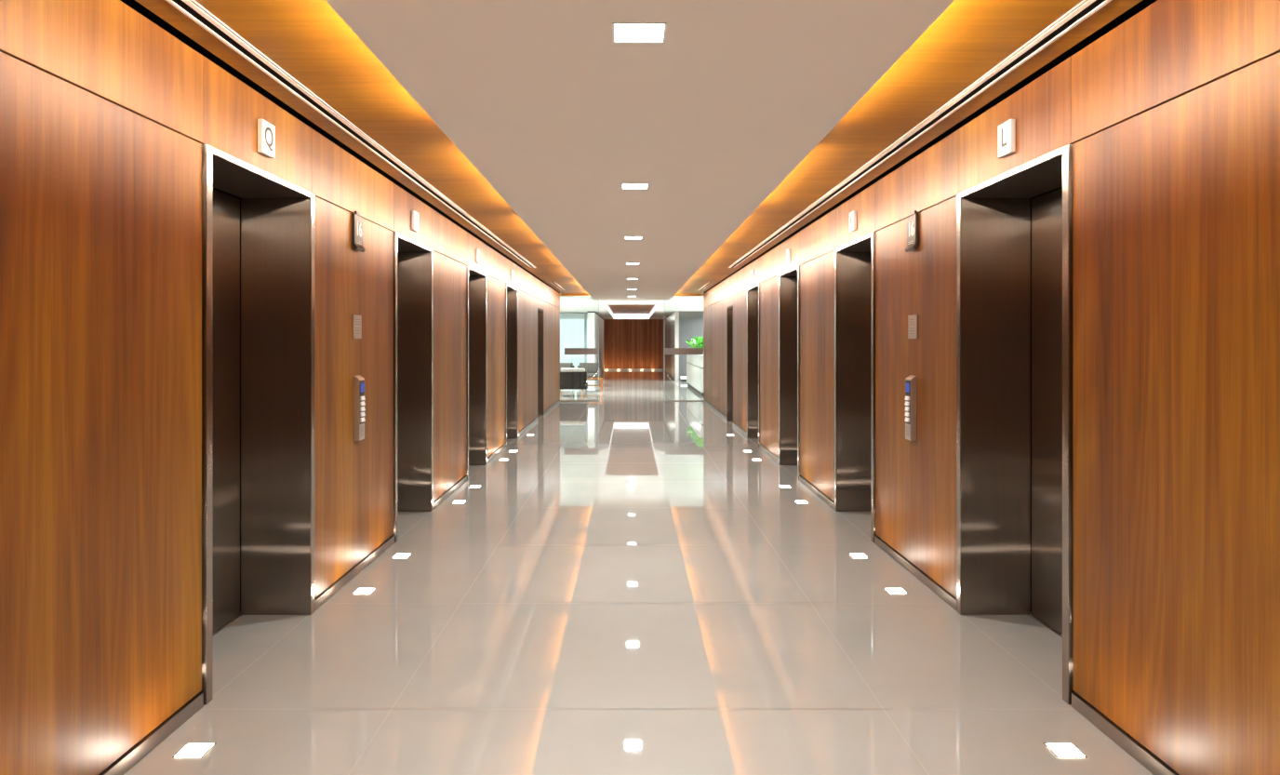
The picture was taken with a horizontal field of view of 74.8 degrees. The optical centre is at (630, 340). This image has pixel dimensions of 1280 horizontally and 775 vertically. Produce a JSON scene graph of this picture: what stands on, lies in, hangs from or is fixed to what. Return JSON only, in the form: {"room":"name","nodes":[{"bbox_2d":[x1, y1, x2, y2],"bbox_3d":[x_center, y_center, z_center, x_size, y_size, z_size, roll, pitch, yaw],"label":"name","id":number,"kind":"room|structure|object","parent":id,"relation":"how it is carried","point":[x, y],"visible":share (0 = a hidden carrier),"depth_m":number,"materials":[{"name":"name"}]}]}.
{"room":"lobby","nodes":[
{"label":"lobby","id":0,"kind":"room"},
{"bbox_2d":[0,0,559,774],"bbox_3d":[-2.092,0.095,8.910,0.500,2.950,25.820,0,0,0],"label":"wall","id":1,"kind":"structure","parent":0,"point":[108,110],"depth_m":3.11,"materials":[{"name":"brown wood"}]},
{"bbox_2d":[199,144,314,704],"bbox_3d":[-2.050,0.359,4.230,0.444,2.420,1.237,0,0,0],"label":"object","id":2,"kind":"object","parent":1,"relation":"attached to","point":[277,215],"visible":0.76,"depth_m":4.80,"materials":[{"name":"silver metal"}]},
{"bbox_2d":[257,119,275,158],"bbox_3d":[-1.828,-1.015,4.205,0.026,0.164,0.146,0,0,0],"label":"sign","id":3,"kind":"object","parent":1,"relation":"attached to","point":[266,131],"visible":1,"depth_m":4.18,"materials":[{"name":"white plastic"}]},
{"bbox_2d":[98,399,559,774],"bbox_3d":[-1.848,1.540,8.902,0.028,0.060,25.796,0,0,0],"label":"baseboard","id":4,"kind":"structure","parent":1,"relation":"attached to","point":[154,738],"depth_m":3.50,"materials":[{"name":"silver metal"}]},
{"bbox_2d":[352,314,361,338],"bbox_3d":[-1.838,-0.095,5.630,0.007,0.160,0.170,0,0,0],"label":"notice","id":5,"kind":"object","parent":1,"relation":"attached to","point":[356,319],"visible":1,"depth_m":5.61,"materials":[{"name":"silver metal"}]},
{"bbox_2d":[351,211,365,252],"bbox_3d":[-1.823,-0.736,5.610,0.037,0.264,0.176,0,0,0],"label":"number sign","id":6,"kind":"object","parent":1,"relation":"hanging from","point":[356,220],"visible":1,"depth_m":5.58,"materials":[{"name":"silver metal"}]},
{"bbox_2d":[353,374,365,440],"bbox_3d":[-1.817,0.449,5.625,0.049,0.433,0.116,0,0,0],"label":"panel","id":7,"kind":"object","parent":1,"relation":"attached to","point":[359,398],"visible":1,"depth_m":5.57,"materials":[{"name":"metal"}]},
{"bbox_2d":[391,231,433,542],"bbox_3d":[-2.050,0.359,7.135,0.444,2.420,1.237,0,0,0],"label":"entrance","id":8,"kind":"object","parent":1,"relation":"attached to","point":[413,260],"visible":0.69,"depth_m":7.70,"materials":[{"name":"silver metal"}]},
{"bbox_2d":[411,210,418,232],"bbox_3d":[-1.828,-1.015,7.110,0.026,0.164,0.146,0,0,0],"label":"sign","id":9,"kind":"object","parent":1,"relation":"attached to","point":[414,215],"visible":1,"depth_m":7.07,"materials":[{"name":"white plastic"}]},
{"bbox_2d":[466,265,486,479],"bbox_3d":[-2.050,0.359,10.040,0.444,2.420,1.237,0,0,0],"label":"entrance","id":10,"kind":"object","parent":1,"relation":"attached to","point":[476,280],"visible":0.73,"depth_m":10.61,"materials":[{"name":"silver metal"}]},
{"bbox_2d":[475,248,479,263],"bbox_3d":[-1.829,-1.015,10.015,0.025,0.164,0.146,0,0,0],"label":"sign","id":11,"kind":"object","parent":1,"relation":"attached to","point":[477,251],"visible":1,"depth_m":9.95,"materials":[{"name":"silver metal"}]},
{"bbox_2d":[505,282,517,447],"bbox_3d":[-2.050,0.359,12.945,0.444,2.420,1.237,0,0,0],"label":"entrance","id":12,"kind":"object","parent":1,"relation":"attached to","point":[511,292],"visible":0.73,"depth_m":13.51,"materials":[{"name":"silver metal"}]},
{"bbox_2d":[510,269,513,280],"bbox_3d":[-1.829,-1.015,12.920,0.025,0.164,0.146,0,0,0],"label":"sign","id":13,"kind":"object","parent":1,"relation":"attached to","point":[512,271],"visible":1,"depth_m":12.85,"materials":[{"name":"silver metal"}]},
{"bbox_2d":[537,307,543,416],"bbox_3d":[-2.020,0.460,17.170,0.364,2.219,1.060,0,0,0],"label":"door","id":14,"kind":"structure","parent":1,"relation":"in","point":[540,311],"depth_m":17.67,"materials":[{"name":"brown metal"}]},
{"bbox_2d":[587,312,603,373],"bbox_3d":[-1.550,0.225,39.000,0.260,2.690,12.000,0,0,0],"label":"wall","id":15,"kind":"structure","parent":0,"point":[593,317],"depth_m":34.27,"materials":[{"name":"white paint"}]},
{"bbox_2d":[560,293,703,319],"bbox_3d":[-0.670,-1.350,33.532,10.800,0.360,23.335,0,0,0],"label":"ceiling","id":16,"kind":"structure","parent":0,"point":[607,309],"depth_m":30.97,"materials":[{"name":"white paint"}]},
{"bbox_2d":[613,314,648,318],"bbox_3d":[0.040,-1.276,43.894,1.800,0.204,0.011,0,0,0],"label":"light","id":17,"kind":"object","parent":16,"relation":"attached to","point":[615,315],"depth_m":43.89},
{"bbox_2d":[603,304,660,318],"bbox_3d":[0.040,-1.276,35.400,1.838,0.204,16.960,0,0,0],"label":"light","id":18,"kind":"object","parent":16,"relation":"attached to","point":[614,311],"depth_m":36.68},
{"bbox_2d":[603,319,663,368],"bbox_3d":[0.165,0.200,45.085,3.770,2.740,0.230,0,0,0],"label":"wall","id":19,"kind":"structure","parent":0,"point":[628,343],"depth_m":44.98,"materials":[{"name":"brown wood"}]},
{"bbox_2d":[603,368,663,370],"bbox_3d":[0.165,1.528,44.962,3.166,0.085,0.013,0,0,0],"label":"baseboard","id":20,"kind":"structure","parent":19,"relation":"attached to","point":[604,368],"depth_m":44.95,"materials":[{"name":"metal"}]},
{"bbox_2d":[123,370,1153,774],"bbox_3d":[-0.670,1.670,20.133,11.000,0.200,50.397,0,0,0],"label":"floor","id":21,"kind":"structure","parent":0,"point":[630,591],"depth_m":4.30,"materials":[{"name":"tile"}]},
{"bbox_2d":[172,743,215,758],"bbox_3d":[-1.670,1.568,3.208,0.112,0.002,0.112,0,0,0],"label":"floor light","id":22,"kind":"object","parent":21,"relation":"on","point":[190,750],"visible":1,"depth_m":3.20,"materials":[{"name":"silver metal"}]},
{"bbox_2d":[352,587,375,593],"bbox_3d":[-1.670,1.568,5.253,0.112,0.002,0.112,0,0,0],"label":"floor light","id":23,"kind":"object","parent":21,"relation":"on","point":[359,590],"visible":1,"depth_m":5.24,"materials":[{"name":"silver metal"}]},
{"bbox_2d":[391,553,411,558],"bbox_3d":[-1.670,1.568,6.112,0.112,0.002,0.112,0,0,0],"label":"floor light","id":24,"kind":"object","parent":21,"relation":"on","point":[396,555],"visible":1,"depth_m":6.11,"materials":[{"name":"silver metal"}]},
{"bbox_2d":[452,500,466,503],"bbox_3d":[-1.670,1.568,8.158,0.112,0.002,0.112,0,0,0],"label":"floor light","id":25,"kind":"object","parent":21,"relation":"on","point":[454,501],"visible":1,"depth_m":8.15,"materials":[{"name":"silver metal"}]},
{"bbox_2d":[560,362,574,372],"bbox_3d":[-2.390,1.169,29.395,0.800,0.798,0.810,0,0,0],"label":"armchair","id":26,"kind":"object","parent":21,"relation":"on","point":[562,365],"visible":0.16,"depth_m":29.50,"materials":[{"name":"beige fabric"}]},
{"bbox_2d":[560,368,587,396],"bbox_3d":[-1.630,1.169,24.005,0.800,0.798,0.810,0,0,0],"label":"armchair","id":27,"kind":"object","parent":21,"relation":"on","point":[570,379],"visible":0.94,"depth_m":23.64,"materials":[{"name":"leather"}]},
{"bbox_2d":[560,293,599,400],"bbox_3d":[-1.335,0.170,21.841,1.008,2.799,0.036,0,0,0],"label":"glass wall","id":28,"kind":"structure","parent":21,"relation":"on","point":[567,351],"depth_m":21.83,"materials":[{"name":"glass"}]},
{"bbox_2d":[577,362,599,380],"bbox_3d":[-1.470,1.169,29.395,0.800,0.798,0.810,0,0,0],"label":"armchair","id":29,"kind":"object","parent":21,"relation":"on","point":[592,368],"visible":0.42,"depth_m":29.50,"materials":[{"name":"beige fabric"}]},
{"bbox_2d":[580,362,598,373],"bbox_3d":[-1.470,0.955,29.578,0.620,0.370,0.155,0,0,0],"label":"cushion","id":30,"kind":"object","parent":29,"relation":"on","point":[590,367],"depth_m":29.50,"materials":[{"name":"beige fabric"}]},
{"bbox_2d":[586,373,597,375],"bbox_3d":[-1.470,1.192,29.240,0.620,0.145,0.500,0,0,0],"label":"seat cushion","id":31,"kind":"object","parent":29,"relation":"on","point":[589,374],"depth_m":28.99,"materials":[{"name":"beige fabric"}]},
{"bbox_2d":[581,375,604,390],"bbox_3d":[-1.220,1.348,26.600,0.760,0.444,0.760,0,0,0],"label":"coffee table","id":32,"kind":"object","parent":21,"relation":"on","point":[589,377],"visible":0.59,"depth_m":26.28,"materials":[{"name":"brown wood"}]},
{"bbox_2d":[680,375,686,381],"bbox_3d":[2.340,1.469,32.400,0.820,0.198,0.500,0,0,0],"label":"bench","id":33,"kind":"object","parent":21,"relation":"on","point":[683,378],"visible":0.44,"depth_m":32.20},
{"bbox_2d":[664,293,703,400],"bbox_3d":[1.386,0.170,21.841,1.026,2.799,0.036,0,0,0],"label":"glass wall","id":34,"kind":"structure","parent":21,"relation":"on","point":[668,351],"depth_m":21.83,"materials":[{"name":"glass"}]},
{"bbox_2d":[686,354,703,396],"bbox_3d":[2.400,0.984,26.775,0.840,1.168,6.190,0,0,0],"label":"counter","id":35,"kind":"object","parent":21,"relation":"on","point":[694,365],"depth_m":25.83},
{"bbox_2d":[685,336,703,347],"bbox_3d":[2.212,0.110,27.512,0.896,0.578,4.531,0,0,0],"label":"potted plant","id":36,"kind":"object","parent":35,"relation":"on","point":[698,342],"visible":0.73,"depth_m":26.79,"materials":[{"name":"green plant"}]},
{"bbox_2d":[794,500,808,503],"bbox_3d":[1.665,1.568,8.158,0.112,0.002,0.112,0,0,0],"label":"floor light","id":37,"kind":"object","parent":21,"relation":"on","point":[796,501],"visible":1,"depth_m":8.15,"materials":[{"name":"silver metal"}]},
{"bbox_2d":[849,553,868,558],"bbox_3d":[1.665,1.568,6.112,0.112,0.002,0.112,0,0,0],"label":"floor light","id":38,"kind":"object","parent":21,"relation":"on","point":[854,555],"visible":1,"depth_m":6.11,"materials":[{"name":"silver metal"}]},
{"bbox_2d":[884,587,907,593],"bbox_3d":[1.665,1.568,5.253,0.112,0.002,0.112,0,0,0],"label":"floor light","id":39,"kind":"object","parent":21,"relation":"on","point":[889,590],"visible":1,"depth_m":5.24,"materials":[{"name":"silver metal"}]},
{"bbox_2d":[1043,743,1087,758],"bbox_3d":[1.665,1.568,3.208,0.112,0.002,0.112,0,0,0],"label":"floor light","id":40,"kind":"object","parent":21,"relation":"on","point":[1060,750],"visible":1,"depth_m":3.20,"materials":[{"name":"silver metal"}]},
{"bbox_2d":[134,0,1142,300],"bbox_3d":[0.030,-1.305,9.075,4.744,0.450,26.550,0,0,0],"label":"ceiling","id":41,"kind":"structure","parent":0,"point":[528,116],"depth_m":3.92,"materials":[{"name":"white paint"}]},
{"bbox_2d":[165,0,536,267],"bbox_3d":[-1.623,-1.227,5.050,0.099,0.006,17.900,0,0,0],"label":"molding","id":42,"kind":"structure","parent":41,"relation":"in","point":[191,8],"depth_m":4.16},
{"bbox_2d":[550,281,564,290],"bbox_3d":[-1.623,-1.227,18.900,0.099,0.006,2.700,0,0,0],"label":"ceiling vent","id":43,"kind":"object","parent":41,"relation":"in","point":[553,283],"visible":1,"depth_m":18.70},
{"bbox_2d":[624,236,642,239],"bbox_3d":[0.030,-1.078,8.740,0.186,0.004,0.186,0,0,0],"label":"recessed light","id":44,"kind":"object","parent":41,"relation":"in","point":[625,237],"visible":1,"depth_m":8.73,"materials":[{"name":"white paint"}]},
{"bbox_2d":[625,237,641,239],"bbox_3d":[0.030,-1.078,8.740,0.169,0.002,0.169,0,0,0],"label":"diffuser","id":45,"kind":"object","parent":44,"relation":"attached to","point":[625,237],"depth_m":8.77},
{"bbox_2d":[621,183,648,188],"bbox_3d":[0.030,-1.078,5.835,0.186,0.004,0.186,0,0,0],"label":"recessed light","id":46,"kind":"object","parent":41,"relation":"in","point":[623,185],"visible":1,"depth_m":5.82,"materials":[{"name":"white paint"}]},
{"bbox_2d":[612,22,666,42],"bbox_3d":[0.030,-1.078,2.930,0.186,0.004,0.186,0,0,0],"label":"recessed light","id":47,"kind":"object","parent":41,"relation":"in","point":[621,32],"visible":1,"depth_m":2.92,"materials":[{"name":"white paint"}]},
{"bbox_2d":[698,281,713,290],"bbox_3d":[1.683,-1.227,18.900,0.099,0.006,2.700,0,0,0],"label":"ceiling vent","id":48,"kind":"object","parent":41,"relation":"in","point":[709,283],"visible":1,"depth_m":18.68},
{"bbox_2d":[728,0,1111,267],"bbox_3d":[1.683,-1.227,5.050,0.099,0.006,17.900,0,0,0],"label":"molding","id":49,"kind":"structure","parent":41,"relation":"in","point":[1086,8],"depth_m":4.16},
{"bbox_2d":[663,311,679,380],"bbox_3d":[1.825,0.201,39.000,0.150,2.738,12.000,0,0,0],"label":"wall","id":50,"kind":"structure","parent":0,"point":[671,323],"depth_m":35.23,"materials":[{"name":"beige paint"}]},
{"bbox_2d":[679,311,703,380],"bbox_3d":[3.268,0.201,33.100,2.725,2.738,0.200,0,0,0],"label":"stone wall","id":51,"kind":"structure","parent":0,"point":[690,323],"depth_m":33.00,"materials":[{"name":"grey stone"}]},
{"bbox_2d":[703,0,1279,774],"bbox_3d":[2.152,0.095,8.910,0.500,2.950,25.820,0,0,0],"label":"wall","id":52,"kind":"structure","parent":0,"point":[1168,111],"depth_m":3.15,"materials":[{"name":"brown wood"}]},
{"bbox_2d":[726,306,733,422],"bbox_3d":[2.080,0.460,16.025,0.364,2.219,0.910,0,0,0],"label":"door","id":53,"kind":"structure","parent":52,"relation":"in","point":[729,311],"depth_m":16.45,"materials":[{"name":"brown metal"}]},
{"bbox_2d":[751,269,754,280],"bbox_3d":[1.889,-1.015,12.920,0.025,0.164,0.146,0,0,0],"label":"sign","id":54,"kind":"object","parent":52,"relation":"attached to","point":[753,271],"visible":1,"depth_m":12.85,"materials":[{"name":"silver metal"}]},
{"bbox_2d":[746,282,759,447],"bbox_3d":[2.110,0.359,12.945,0.444,2.420,1.237,0,0,0],"label":"entrance","id":55,"kind":"object","parent":52,"relation":"attached to","point":[753,292],"visible":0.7,"depth_m":13.51,"materials":[{"name":"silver metal"}]},
{"bbox_2d":[786,248,790,263],"bbox_3d":[1.889,-1.015,10.015,0.025,0.164,0.146,0,0,0],"label":"sign","id":56,"kind":"object","parent":52,"relation":"attached to","point":[788,251],"visible":1,"depth_m":9.95,"materials":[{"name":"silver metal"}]},
{"bbox_2d":[778,265,799,479],"bbox_3d":[2.110,0.359,10.040,0.444,2.420,1.237,0,0,0],"label":"entrance","id":57,"kind":"object","parent":52,"relation":"attached to","point":[789,281],"visible":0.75,"depth_m":10.61,"materials":[{"name":"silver metal"}]},
{"bbox_2d":[849,210,856,232],"bbox_3d":[1.888,-1.015,7.110,0.026,0.164,0.146,0,0,0],"label":"sign","id":58,"kind":"object","parent":52,"relation":"attached to","point":[852,215],"visible":1,"depth_m":7.07,"materials":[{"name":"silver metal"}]},
{"bbox_2d":[834,231,877,542],"bbox_3d":[2.110,0.359,7.135,0.444,2.420,1.237,0,0,0],"label":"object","id":59,"kind":"object","parent":52,"relation":"attached to","point":[854,260],"visible":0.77,"depth_m":7.70,"materials":[{"name":"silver metal"}]},
{"bbox_2d":[904,374,916,440],"bbox_3d":[1.877,0.449,5.625,0.049,0.433,0.116,0,0,0],"label":"panel","id":60,"kind":"object","parent":52,"relation":"attached to","point":[910,399],"visible":1,"depth_m":5.58,"materials":[{"name":"metal"}]},
{"bbox_2d":[904,210,918,252],"bbox_3d":[1.883,-0.736,5.610,0.037,0.264,0.176,0,0,0],"label":"number sign","id":61,"kind":"object","parent":52,"relation":"hanging from","point":[913,220],"visible":1,"depth_m":5.57,"materials":[{"name":"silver metal"}]},
{"bbox_2d":[907,314,917,338],"bbox_3d":[1.898,-0.095,5.630,0.007,0.160,0.170,0,0,0],"label":"notice","id":62,"kind":"object","parent":52,"relation":"attached to","point":[912,319],"visible":1,"depth_m":5.62,"materials":[{"name":"silver metal"}]},
{"bbox_2d":[703,399,1179,774],"bbox_3d":[1.908,1.540,8.902,0.028,0.060,25.796,0,0,0],"label":"baseboard","id":63,"kind":"structure","parent":52,"relation":"attached to","point":[1153,764],"depth_m":3.50,"materials":[{"name":"silver metal"}]},
{"bbox_2d":[998,119,1015,158],"bbox_3d":[1.888,-1.015,4.205,0.026,0.164,0.146,0,0,0],"label":"sign","id":64,"kind":"object","parent":52,"relation":"attached to","point":[1006,131],"visible":1,"depth_m":4.17,"materials":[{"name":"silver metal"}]},
{"bbox_2d":[956,144,1076,704],"bbox_3d":[2.110,0.359,4.230,0.444,2.420,1.237,0,0,0],"label":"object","id":65,"kind":"object","parent":52,"relation":"attached to","point":[993,215],"visible":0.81,"depth_m":4.80,"materials":[{"name":"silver metal"}]},
{"bbox_3d":[-6.070,0.200,28.000,0.200,2.740,12.400,0,0,0],"label":"wall","id":66,"kind":"structure","parent":0,"visible":0},
{"bbox_2d":[560,312,587,362],"bbox_3d":[-3.826,0.201,34.030,4.288,2.738,0.140,0,0,0],"label":"window","id":67,"kind":"structure","parent":66,"relation":"in","point":[585,313],"depth_m":33.96,"materials":[{"name":"grey metal"}]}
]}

